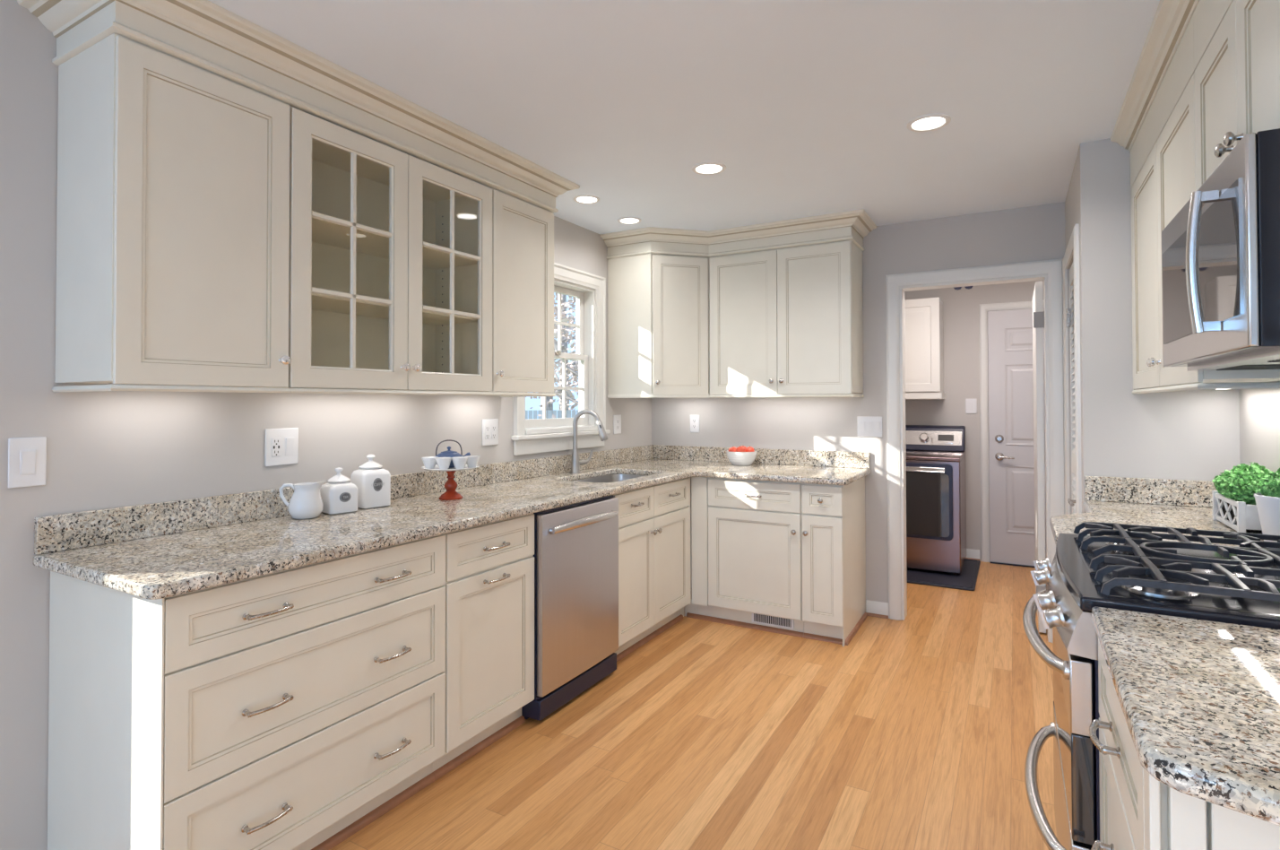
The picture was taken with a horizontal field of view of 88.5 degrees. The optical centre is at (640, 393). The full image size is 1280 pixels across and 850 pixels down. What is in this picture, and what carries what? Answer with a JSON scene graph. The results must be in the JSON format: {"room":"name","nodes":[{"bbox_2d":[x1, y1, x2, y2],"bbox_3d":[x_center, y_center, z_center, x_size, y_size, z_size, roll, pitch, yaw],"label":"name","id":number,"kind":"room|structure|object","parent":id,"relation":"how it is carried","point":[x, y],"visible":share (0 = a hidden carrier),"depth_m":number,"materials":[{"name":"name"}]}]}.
{"room":"kitchen","nodes":[
{"label":"kitchen","id":0,"kind":"room"},
{"bbox_2d":[0,0,651,849],"bbox_3d":[-1.421,0.146,2.362,0.120,2.429,10.100,-1,-1,30],"label":"wall","id":1,"kind":"structure","parent":0,"point":[106,449],"depth_m":1.86,"materials":[{"name":"paint"}]},
{"bbox_2d":[8,436,46,488],"bbox_3d":[-1.669,0.186,1.791,0.012,0.135,0.080,-1,-1,30],"label":"light switch","id":2,"kind":"object","parent":1,"relation":"attached to","point":[27,456],"visible":1,"depth_m":1.79,"materials":[{"name":"white plastic"}]},
{"bbox_2d":[51,32,290,392],"bbox_3d":[-1.367,-0.466,1.959,0.377,0.923,0.478,-1,-1,30],"label":"upper cabinet","id":3,"kind":"object","parent":1,"relation":"attached to","point":[173,206],"visible":1,"depth_m":1.81,"materials":[{"name":"beige paint"}]},
{"bbox_2d":[107,382,220,386],"bbox_3d":[-1.428,-0.023,1.989,0.028,0.012,0.300,-1,-1,30],"label":"light","id":4,"kind":"object","parent":3,"relation":"attached to","point":[109,383],"visible":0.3,"depth_m":1.96,"materials":[{"name":"white plastic"}]},
{"bbox_2d":[17,0,579,212],"bbox_3d":[-0.999,-0.994,2.555,0.439,0.144,2.031,-1,-1,30],"label":"crown molding","id":5,"kind":"structure","parent":3,"relation":"on","point":[203,34],"depth_m":2.06,"materials":[{"name":"beige paint"}]},
{"bbox_2d":[265,427,298,466],"bbox_3d":[-1.314,0.194,2.414,0.012,0.135,0.125,-1,-1,30],"label":"wall outlet","id":6,"kind":"object","parent":1,"relation":"attached to","point":[281,445],"visible":1,"depth_m":2.41,"materials":[{"name":"white plastic"}]},
{"bbox_2d":[271,437,280,456],"bbox_3d":[-1.325,0.193,2.393,0.004,0.067,0.033,-1,-1,30],"label":"receptacle","id":7,"kind":"object","parent":6,"relation":"attached to","point":[275,441],"depth_m":2.39,"materials":[{"name":"white plastic"}]},
{"bbox_2d":[34,444,653,554],"bbox_3d":[-0.780,0.408,3.338,0.020,0.102,3.541,-1,-1,30],"label":"backsplash","id":8,"kind":"structure","parent":1,"relation":"attached to","point":[76,530],"depth_m":2.21,"materials":[{"name":"stone"}]},
{"bbox_2d":[242,106,493,395],"bbox_3d":[-1.017,-0.459,2.573,0.377,0.923,0.932,-1,-1,30],"label":"upper cabinet","id":9,"kind":"object","parent":1,"relation":"attached to","point":[390,280],"visible":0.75,"depth_m":2.56,"materials":[{"name":"beige wood"}]},
{"bbox_2d":[311,216,477,269],"bbox_3d":[-1.041,-0.593,2.588,0.301,0.018,0.894,-1,-1,30],"label":"shelf","id":10,"kind":"object","parent":9,"relation":"attached to","point":[325,235],"depth_m":2.59,"materials":[{"name":"beige wood"}]},
{"bbox_2d":[311,293,477,325],"bbox_3d":[-1.040,-0.333,2.584,0.301,0.018,0.894,-1,-1,30],"label":"shelf","id":11,"kind":"object","parent":9,"relation":"attached to","point":[322,305],"depth_m":2.58,"materials":[{"name":"beige wood"}]},
{"bbox_2d":[482,418,498,445],"bbox_3d":[-0.769,0.195,3.374,0.009,0.135,0.118,-1,-1,30],"label":"wall outlet","id":12,"kind":"object","parent":1,"relation":"attached to","point":[489,427],"visible":1,"depth_m":3.37,"materials":[{"name":"white plastic"}]},
{"bbox_2d":[484,425,489,439],"bbox_3d":[-0.779,0.195,3.352,0.004,0.067,0.033,-1,-1,30],"label":"receptacle","id":13,"kind":"object","parent":12,"relation":"attached to","point":[487,428],"depth_m":3.35,"materials":[{"name":"white plastic"}]},
{"bbox_2d":[491,424,496,438],"bbox_3d":[-0.755,0.196,3.393,0.004,0.067,0.033,-1,-1,30],"label":"receptacle","id":14,"kind":"object","parent":12,"relation":"attached to","point":[493,427],"depth_m":3.39,"materials":[{"name":"white plastic"}]},
{"bbox_2d":[490,187,556,397],"bbox_3d":[-0.673,-0.451,3.176,0.377,0.923,0.455,-1,-1,30],"label":"upper cabinet","id":15,"kind":"object","parent":1,"relation":"attached to","point":[523,231],"visible":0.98,"depth_m":3.08,"materials":[{"name":"beige paint"}]},
{"bbox_2d":[510,262,610,455],"bbox_3d":[-0.504,-0.214,3.945,0.190,1.100,0.920,-1,-1,30],"label":"window","id":16,"kind":"structure","parent":1,"relation":"in","point":[531,436],"depth_m":4.14,"materials":[{"name":"white paint"}]},
{"bbox_2d":[613,414,621,433],"bbox_3d":[-0.153,0.205,4.454,0.009,0.130,0.095,-1,-1,30],"label":"wall outlet","id":17,"kind":"object","parent":1,"relation":"attached to","point":[617,419],"visible":1,"depth_m":4.45,"materials":[{"name":"white plastic"}]},
{"bbox_2d":[616,419,619,429],"bbox_3d":[-0.151,0.205,4.452,0.004,0.067,0.033,-1,-1,30],"label":"receptacle","id":18,"kind":"object","parent":17,"relation":"attached to","point":[618,420],"depth_m":4.45,"materials":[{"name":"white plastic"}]},
{"bbox_2d":[607,253,709,397],"bbox_3d":[0.201,-0.435,4.473,0.611,0.923,0.613,-1,-1,30],"label":"upper cabinet","id":19,"kind":"object","parent":1,"relation":"attached to","point":[659,305],"visible":0.99,"depth_m":4.26,"materials":[{"name":"beige paint"}]},
{"bbox_2d":[600,208,876,259],"bbox_3d":[0.603,-0.975,4.173,1.720,0.144,0.436,0,-1,17],"label":"crown molding","id":20,"kind":"structure","parent":19,"relation":"on","point":[854,225],"depth_m":4.15,"materials":[{"name":"beige paint"}]},
{"bbox_2d":[207,0,1159,233],"bbox_3d":[0.054,-1.157,1.538,3.520,0.150,10.100,-1,-1,30],"label":"ceiling","id":21,"kind":"structure","parent":0,"point":[807,107],"depth_m":2.30,"materials":[{"name":"paint"}]},
{"bbox_2d":[573,194,599,204],"bbox_3d":[-0.289,-1.051,3.551,0.144,0.007,0.144,-1,-1,30],"label":"recessed light","id":22,"kind":"object","parent":21,"relation":"in","point":[586,199],"visible":1,"depth_m":3.55,"materials":[{"name":"white plastic"}]},
{"bbox_2d":[617,216,641,224],"bbox_3d":[-0.064,-1.046,3.963,0.144,0.007,0.144,-1,-1,30],"label":"recessed light","id":23,"kind":"object","parent":21,"relation":"in","point":[625,220],"visible":1,"depth_m":3.95,"materials":[{"name":"white plastic"}]},
{"bbox_2d":[691,162,726,174],"bbox_3d":[0.324,-1.058,3.086,0.160,0.007,0.160,-1,-1,30],"label":"recessed light","id":24,"kind":"object","parent":21,"relation":"in","point":[704,168],"visible":1,"depth_m":3.08,"materials":[{"name":"white plastic"}]},
{"bbox_2d":[906,113,951,131],"bbox_3d":[1.137,-1.067,2.588,0.160,0.007,0.160,-1,-1,30],"label":"recessed light","id":25,"kind":"object","parent":21,"relation":"in","point":[930,122],"visible":1,"depth_m":2.58,"materials":[{"name":"white plastic"}]},
{"bbox_2d":[953,285,972,290],"bbox_3d":[2.415,-0.910,4.908,0.099,0.262,0.168,0,-1,-33],"label":"ceiling fixture","id":26,"kind":"object","parent":21,"relation":"attached to","point":[965,287],"visible":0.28,"depth_m":4.89,"materials":[{"name":"black plastic"}]},
{"bbox_2d":[330,561,1056,849],"bbox_3d":[0.059,1.407,1.503,3.520,0.120,10.100,-1,-1,30],"label":"floor","id":27,"kind":"structure","parent":0,"point":[916,732],"depth_m":2.51,"materials":[{"name":"brown wood"}]},
{"bbox_2d":[47,533,445,849],"bbox_3d":[-1.144,0.917,2.048,0.653,0.878,0.881,-1,-1,30],"label":"base cabinet","id":28,"kind":"object","parent":27,"relation":"on","point":[296,708],"visible":0.99,"depth_m":1.75,"materials":[{"name":"beige paint"}]},
{"bbox_2d":[33,444,870,599],"bbox_3d":[-0.112,0.419,2.956,1.559,0.136,3.543,-1,-1,30],"label":"countertop","id":29,"kind":"structure","parent":28,"relation":"on","point":[160,549],"depth_m":2.24,"materials":[{"name":"stone"}]},
{"bbox_2d":[278,479,327,518],"bbox_3d":[-1.214,0.379,2.380,0.142,0.136,0.114,-1,-1,30],"label":"pitcher","id":30,"kind":"object","parent":29,"relation":"on","point":[306,502],"visible":1,"depth_m":2.34,"materials":[{"name":"white ceramic"}]},
{"bbox_2d":[320,467,357,514],"bbox_3d":[-1.143,0.363,2.495,0.111,0.170,0.108,-1,-1,42],"label":"canister","id":31,"kind":"object","parent":29,"relation":"on","point":[339,495],"visible":0.98,"depth_m":2.46,"materials":[{"name":"white ceramic"}]},
{"bbox_2d":[350,454,390,509],"bbox_3d":[-1.078,0.346,2.633,0.121,0.208,0.118,-1,-1,42],"label":"canister","id":32,"kind":"object","parent":29,"relation":"on","point":[373,481],"visible":0.98,"depth_m":2.59,"materials":[{"name":"white ceramic"}]},
{"bbox_2d":[421,463,479,500],"bbox_3d":[-0.820,0.383,2.847,0.244,0.139,0.244,-1,-1,30],"label":"cake stand","id":33,"kind":"object","parent":29,"relation":"on","point":[451,485],"visible":0.8,"depth_m":2.82,"materials":[{"name":"red ceramic"}]},
{"bbox_2d":[421,456,437,468],"bbox_3d":[-0.894,0.292,2.795,0.066,0.048,0.066,0,-1,-38],"label":"tea cup","id":34,"kind":"object","parent":33,"relation":"on","point":[429,462],"visible":0.97,"depth_m":2.77,"materials":[{"name":"white ceramic"}]},
{"bbox_2d":[435,457,451,468],"bbox_3d":[-0.826,0.292,2.765,0.066,0.048,0.066,0,-1,-38],"label":"tea cup","id":35,"kind":"object","parent":33,"relation":"on","point":[443,462],"visible":0.95,"depth_m":2.75,"materials":[{"name":"white ceramic"}]},
{"bbox_2d":[435,439,470,467],"bbox_3d":[-0.832,0.260,2.878,0.138,0.120,0.126,0,-1,23],"label":"teapot","id":36,"kind":"object","parent":33,"relation":"on","point":[449,453],"visible":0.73,"depth_m":2.86,"materials":[{"name":"blue ceramic"}]},
{"bbox_2d":[450,456,467,468],"bbox_3d":[-0.764,0.292,2.785,0.066,0.048,0.066,0,-1,-38],"label":"tea cup","id":37,"kind":"object","parent":33,"relation":"on","point":[459,462],"visible":0.95,"depth_m":2.77,"materials":[{"name":"white ceramic"}]},
{"bbox_2d":[466,455,480,467],"bbox_3d":[-0.726,0.293,2.844,0.066,0.048,0.066,0,-1,-38],"label":"tea cup","id":38,"kind":"object","parent":33,"relation":"on","point":[472,461],"visible":0.91,"depth_m":2.82,"materials":[{"name":"white ceramic"}]},
{"bbox_2d":[570,409,608,473],"bbox_3d":[-0.297,0.278,3.913,0.229,0.375,0.125,0,-1,4],"label":"faucet","id":39,"kind":"object","parent":29,"relation":"on","point":[575,463],"visible":1,"depth_m":3.87,"materials":[{"name":"silver metal"}]},
{"bbox_2d":[573,474,646,482],"bbox_3d":[-0.160,0.591,3.768,0.418,0.184,0.728,-1,-1,30],"label":"sink","id":40,"kind":"object","parent":29,"relation":"in","point":[610,478],"visible":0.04,"depth_m":4.10,"materials":[{"name":"metal"}]},
{"bbox_2d":[726,449,757,465],"bbox_3d":[0.676,0.424,4.370,0.210,0.092,0.210,-1,-1,30],"label":"bowl","id":41,"kind":"object","parent":29,"relation":"on","point":[736,458],"visible":0.98,"depth_m":4.29,"materials":[{"name":"white ceramic"}]},
{"bbox_2d":[728,446,736,451],"bbox_3d":[0.621,0.376,4.381,0.062,0.062,0.062,0,-1,-37],"label":"fruit","id":42,"kind":"object","parent":41,"relation":"in","point":[733,448],"visible":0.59,"depth_m":4.36,"materials":[{"name":"red food"}]},
{"bbox_2d":[735,446,744,451],"bbox_3d":[0.661,0.370,4.319,0.062,0.062,0.062,0,-1,22],"label":"fruit","id":43,"kind":"object","parent":41,"relation":"in","point":[739,448],"visible":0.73,"depth_m":4.30,"materials":[{"name":"red food"}]},
{"bbox_2d":[744,445,754,451],"bbox_3d":[0.727,0.372,4.345,0.062,0.062,0.062,0,-1,-37],"label":"fruit","id":44,"kind":"object","parent":41,"relation":"in","point":[749,448],"visible":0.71,"depth_m":4.32,"materials":[{"name":"red food"}]},
{"bbox_2d":[432,512,534,779],"bbox_3d":[-0.805,0.925,2.643,0.653,0.878,0.486,-1,-1,30],"label":"base cabinet","id":45,"kind":"object","parent":27,"relation":"on","point":[489,584],"visible":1,"depth_m":2.47,"materials":[{"name":"beige paint"}]},
{"bbox_2d":[521,494,618,720],"bbox_3d":[-0.489,0.928,3.098,0.657,0.862,0.604,-1,-1,30],"label":"dishwasher","id":46,"kind":"object","parent":27,"relation":"on","point":[575,555],"visible":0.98,"depth_m":2.89,"materials":[{"name":"silver metal"}]},
{"bbox_2d":[613,476,691,661],"bbox_3d":[-0.147,0.939,3.797,0.653,0.878,0.936,-1,-1,30],"label":"base cabinet","id":47,"kind":"object","parent":27,"relation":"on","point":[654,540],"visible":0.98,"depth_m":3.60,"materials":[{"name":"beige paint"}]},
{"bbox_2d":[684,476,804,637],"bbox_3d":[0.725,0.942,4.126,0.746,0.878,0.668,-1,-1,30],"label":"base cabinet","id":48,"kind":"object","parent":27,"relation":"on","point":[746,534],"visible":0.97,"depth_m":3.85,"materials":[{"name":"beige paint"}]},
{"bbox_2d":[752,613,794,629],"bbox_3d":[0.768,1.308,3.808,0.250,0.066,0.006,-1,-1,30],"label":"vent register","id":49,"kind":"object","parent":48,"relation":"attached to","point":[777,621],"visible":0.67,"depth_m":3.80,"materials":[{"name":"white plastic"}]},
{"bbox_2d":[801,475,867,646],"bbox_3d":[1.159,0.938,3.882,0.244,0.878,0.661,-1,-1,30],"label":"base cabinet","id":50,"kind":"object","parent":27,"relation":"on","point":[834,521],"visible":0.99,"depth_m":3.65,"materials":[{"name":"beige paint"}]},
{"bbox_2d":[906,558,980,590],"bbox_3d":[2.176,1.383,5.258,0.940,0.020,0.960,-1,-1,30],"label":"floor mat","id":51,"kind":"object","parent":27,"relation":"on","point":[966,580],"visible":0.47,"depth_m":4.92,"materials":[{"name":"black rubber"}]},
{"bbox_2d":[905,424,966,574],"bbox_3d":[2.260,0.822,5.385,0.700,1.115,0.709,-1,-1,30],"label":"oven","id":52,"kind":"object","parent":51,"relation":"on","point":[936,481],"visible":0.7,"depth_m":5.05,"materials":[{"name":"silver metal"}]},
{"bbox_2d":[1022,521,1279,849],"bbox_3d":[1.329,0.855,1.546,0.736,0.980,0.766,-1,-1,30],"label":"range","id":53,"kind":"object","parent":27,"relation":"on","point":[1122,569],"visible":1,"depth_m":1.43,"materials":[{"name":"silver metal"}]},
{"bbox_2d":[1055,521,1279,629],"bbox_3d":[1.362,0.406,1.532,0.657,0.084,0.766,-1,-1,30],"label":"cooktop","id":54,"kind":"object","parent":53,"relation":"in","point":[1122,569],"depth_m":1.43,"materials":[{"name":"metal"}]},
{"bbox_2d":[1089,638,1279,849],"bbox_3d":[1.022,0.898,0.930,0.629,0.878,0.588,-1,-1,30],"label":"base cabinet","id":55,"kind":"object","parent":27,"relation":"on","point":[1138,811],"visible":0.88,"depth_m":0.86,"materials":[{"name":"beige paint"}]},
{"bbox_2d":[1091,605,1279,825],"bbox_3d":[1.001,0.388,0.858,0.625,0.136,0.750,-1,-1,30],"label":"countertop","id":56,"kind":"structure","parent":55,"relation":"on","point":[1199,699],"depth_m":0.91,"materials":[{"name":"stone"}]},
{"bbox_3d":[1.976,0.916,2.429,0.492,0.878,0.495,-1,-1,30],"label":"base cabinet","id":57,"kind":"object","parent":27,"relation":"on","visible":0},
{"bbox_2d":[1049,475,1264,546],"bbox_3d":[1.798,0.406,2.277,0.647,0.136,0.950,-1,-1,30],"label":"countertop","id":58,"kind":"structure","parent":57,"relation":"on","point":[1126,500],"depth_m":2.56,"materials":[{"name":"stone"}]},
{"bbox_2d":[1211,461,1273,532],"bbox_3d":[1.994,0.330,2.141,0.182,0.215,0.341,0,-1,25],"label":"planter box","id":59,"kind":"object","parent":58,"relation":"on","point":[1234,505],"visible":0.71,"depth_m":2.10,"materials":[{"name":"white wood"}]},
{"bbox_2d":[1254,467,1279,542],"bbox_3d":[1.879,0.325,1.912,0.137,0.219,0.148,-1,-1,30],"label":"plant pot","id":60,"kind":"object","parent":58,"relation":"on","point":[1267,501],"visible":1,"depth_m":1.91,"materials":[{"name":"ceramic"}]},
{"bbox_2d":[651,201,1065,603],"bbox_3d":[1.462,0.165,4.167,3.100,2.429,0.110,-1,-1,30],"label":"wall","id":61,"kind":"structure","parent":0,"point":[1036,232],"depth_m":4.10,"materials":[{"name":"paint"}]},
{"bbox_2d":[690,415,699,432],"bbox_3d":[0.391,0.211,4.707,0.075,0.125,0.009,-1,-1,30],"label":"wall outlet","id":62,"kind":"object","parent":61,"relation":"attached to","point":[694,419],"visible":1,"depth_m":4.70,"materials":[{"name":"white plastic"}]},
{"bbox_2d":[691,418,696,428],"bbox_3d":[0.390,0.211,4.705,0.033,0.067,0.004,-1,-1,30],"label":"receptacle","id":63,"kind":"object","parent":62,"relation":"attached to","point":[694,420],"depth_m":4.70,"materials":[{"name":"white plastic"}]},
{"bbox_2d":[653,444,869,468],"bbox_3d":[0.767,0.420,4.482,1.534,0.102,0.020,-1,-1,30],"label":"backsplash","id":64,"kind":"structure","parent":61,"relation":"attached to","point":[847,459],"depth_m":4.38,"materials":[{"name":"stone"}]},
{"bbox_2d":[709,240,864,397],"bbox_3d":[0.924,-0.440,4.207,0.916,0.923,0.360,-1,-1,30],"label":"upper cabinet","id":65,"kind":"object","parent":61,"relation":"attached to","point":[787,322],"visible":1,"depth_m":4.05,"materials":[{"name":"beige paint"}]},
{"bbox_2d":[856,415,882,437],"bbox_3d":[1.437,0.204,4.109,0.150,0.128,0.012,-1,-1,30],"label":"light switch","id":66,"kind":"object","parent":61,"relation":"attached to","point":[868,426],"visible":1,"depth_m":4.11,"materials":[{"name":"white plastic"}]},
{"bbox_2d":[865,599,888,618],"bbox_3d":[1.469,1.333,4.069,0.130,0.090,0.027,-1,-1,30],"label":"baseboard","id":67,"kind":"structure","parent":61,"relation":"attached to","point":[873,609],"depth_m":4.07,"materials":[{"name":"white paint"}]},
{"bbox_2d":[885,258,1064,642],"bbox_3d":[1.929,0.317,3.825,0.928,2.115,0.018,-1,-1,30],"label":"trim","id":68,"kind":"structure","parent":61,"relation":"attached to","point":[1053,267],"depth_m":3.88,"materials":[{"name":"white paint"}]},
{"bbox_2d":[1032,281,1046,632],"bbox_3d":[2.479,0.362,4.081,0.060,2.010,0.756,-1,-1,30],"label":"door","id":69,"kind":"structure","parent":61,"relation":"in","point":[1038,313],"depth_m":3.77,"materials":[{"name":"white paint"}]},
{"bbox_2d":[904,279,1044,562],"bbox_3d":[2.410,0.186,5.830,3.100,2.429,0.120,-1,-1,30],"label":"wall","id":70,"kind":"structure","parent":0,"point":[961,315],"depth_m":5.56,"materials":[{"name":"paint"}]},
{"bbox_2d":[904,297,944,399],"bbox_3d":[2.277,-0.371,5.658,0.609,0.835,0.317,-1,-1,30],"label":"laundry cabinet","id":71,"kind":"object","parent":70,"relation":"attached to","point":[923,317],"visible":0.45,"depth_m":5.45,"materials":[{"name":"white paint"}]},
{"bbox_2d":[965,398,977,413],"bbox_3d":[2.791,0.101,5.537,0.085,0.125,0.012,-1,-1,30],"label":"light switch","id":72,"kind":"object","parent":70,"relation":"attached to","point":[971,404],"visible":1,"depth_m":5.54,"materials":[{"name":"white plastic"}]},
{"bbox_2d":[965,548,979,560],"bbox_3d":[2.369,1.355,5.755,1.083,0.090,0.027,-1,-1,30],"label":"baseboard","id":73,"kind":"structure","parent":70,"relation":"attached to","point":[971,554],"depth_m":5.51,"materials":[{"name":"white paint"}]},
{"bbox_2d":[978,300,1044,562],"bbox_3d":[3.253,0.317,5.268,0.930,2.148,0.018,-1,-1,30],"label":"trim","id":74,"kind":"structure","parent":70,"relation":"attached to","point":[983,308],"depth_m":5.47,"materials":[{"name":"white paint"}]},
{"bbox_2d":[987,307,1046,568],"bbox_3d":[3.235,0.350,5.235,0.800,2.082,0.094,-1,-1,30],"label":"door","id":75,"kind":"structure","parent":70,"relation":"in","point":[1009,332],"depth_m":5.36,"materials":[{"name":"white paint"}]},
{"bbox_2d":[1064,151,1081,514],"bbox_3d":[2.172,0.151,3.209,0.090,2.429,0.850,-1,-1,30],"label":"wall","id":76,"kind":"structure","parent":0,"point":[1071,203],"depth_m":3.37,"materials":[{"name":"paint"}]},
{"bbox_2d":[1066,262,1076,513],"bbox_3d":[2.130,0.346,3.219,0.072,2.020,0.650,-1,-1,30],"label":"door","id":77,"kind":"structure","parent":76,"relation":"in","point":[1069,311],"depth_m":3.46,"materials":[{"name":"white paint"}]},
{"bbox_2d":[1062,223,1081,514],"bbox_3d":[2.121,0.311,3.225,0.018,2.110,0.810,-1,-1,30],"label":"trim","id":78,"kind":"structure","parent":76,"relation":"attached to","point":[1073,246],"depth_m":2.90,"materials":[{"name":"white paint"}]},
{"bbox_2d":[1078,138,1240,512],"bbox_3d":[2.119,0.144,2.698,0.503,2.429,0.090,-1,-1,30],"label":"wall","id":79,"kind":"structure","parent":0,"point":[1191,435],"depth_m":2.73,"materials":[{"name":"paint"}]},
{"bbox_2d":[1084,475,1217,507],"bbox_3d":[2.083,0.393,2.650,0.478,0.102,0.020,-1,-1,30],"label":"backsplash","id":80,"kind":"structure","parent":79,"relation":"attached to","point":[1144,490],"depth_m":2.65,"materials":[{"name":"stone"}]},
{"bbox_2d":[1239,388,1279,472],"bbox_3d":[1.377,0.119,0.768,0.120,2.429,10.100,-1,-1,30],"label":"wall","id":81,"kind":"structure","parent":0,"point":[1259,408],"depth_m":2.32,"materials":[{"name":"paint"}]},
{"bbox_2d":[1130,15,1279,393],"bbox_3d":[1.878,-0.508,2.148,0.359,1.000,1.113,-1,-1,30],"label":"upper cabinet","id":82,"kind":"object","parent":81,"relation":"attached to","point":[1163,152],"visible":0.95,"depth_m":2.16,"materials":[{"name":"beige paint"}]},
{"bbox_2d":[1110,0,1199,151],"bbox_3d":[1.523,-1.050,1.569,0.397,0.068,2.484,-1,-1,30],"label":"crown molding","id":83,"kind":"structure","parent":82,"relation":"on","point":[1171,18],"depth_m":2.08,"materials":[{"name":"beige paint"}]},
{"bbox_2d":[1193,0,1279,190],"bbox_3d":[1.419,-0.735,1.347,0.359,0.568,0.750,-1,-1,30],"label":"upper cabinet","id":84,"kind":"object","parent":81,"relation":"attached to","point":[1237,42],"visible":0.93,"depth_m":1.44,"materials":[{"name":"beige paint"}]},
{"bbox_2d":[1161,128,1279,371],"bbox_3d":[1.378,-0.255,1.364,0.456,0.382,0.746,-1,-1,30],"label":"microwave","id":85,"kind":"object","parent":84,"relation":"attached to","point":[1221,251],"visible":1,"depth_m":1.24,"materials":[{"name":"silver metal"}]},
{"label":"outside","id":86,"kind":"structure","parent":0,"visible":0},
{"label":"ground","id":87,"kind":"structure","parent":86,"visible":0},
{"bbox_2d":[525,294,578,417],"bbox_3d":[-2.966,-2.228,24.281,4.584,8.984,4.909,-1,-1,38],"label":"tree","id":88,"kind":"object","parent":87,"relation":"on","point":[564,297],"visible":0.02,"depth_m":24.03,"materials":[{"name":"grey plant"}]},
{"bbox_2d":[525,409,578,419],"bbox_3d":[-4.352,1.257,16.356,6.000,1.800,0.160,0,-1,-5],"label":"fence","id":89,"kind":"object","parent":87,"relation":"on","point":[528,413],"visible":0.1,"depth_m":16.48,"materials":[{"name":"paint"}]},
{"bbox_2d":[529,293,578,418],"bbox_3d":[-1.126,-1.157,15.732,3.859,6.604,3.419,0,-1,3],"label":"tree","id":90,"kind":"object","parent":87,"relation":"on","point":[573,370],"visible":0.13,"depth_m":16.11,"materials":[{"name":"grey plant"}]},
{"bbox_2d":[540,294,578,418],"bbox_3d":[-2.599,-1.798,18.182,3.902,7.958,3.801,-1,-1,30],"label":"tree","id":91,"kind":"object","parent":87,"relation":"on","point":[549,407],"visible":0.07,"depth_m":18.03,"materials":[{"name":"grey plant"}]},
{"bbox_2d":[553,301,576,367],"bbox_3d":[-2.348,-1.058,11.562,3.542,6.297,3.524,0,-1,-31],"label":"tree","id":92,"kind":"object","parent":87,"relation":"on","point":[565,320],"visible":0.04,"depth_m":10.96,"materials":[{"name":"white plant"}]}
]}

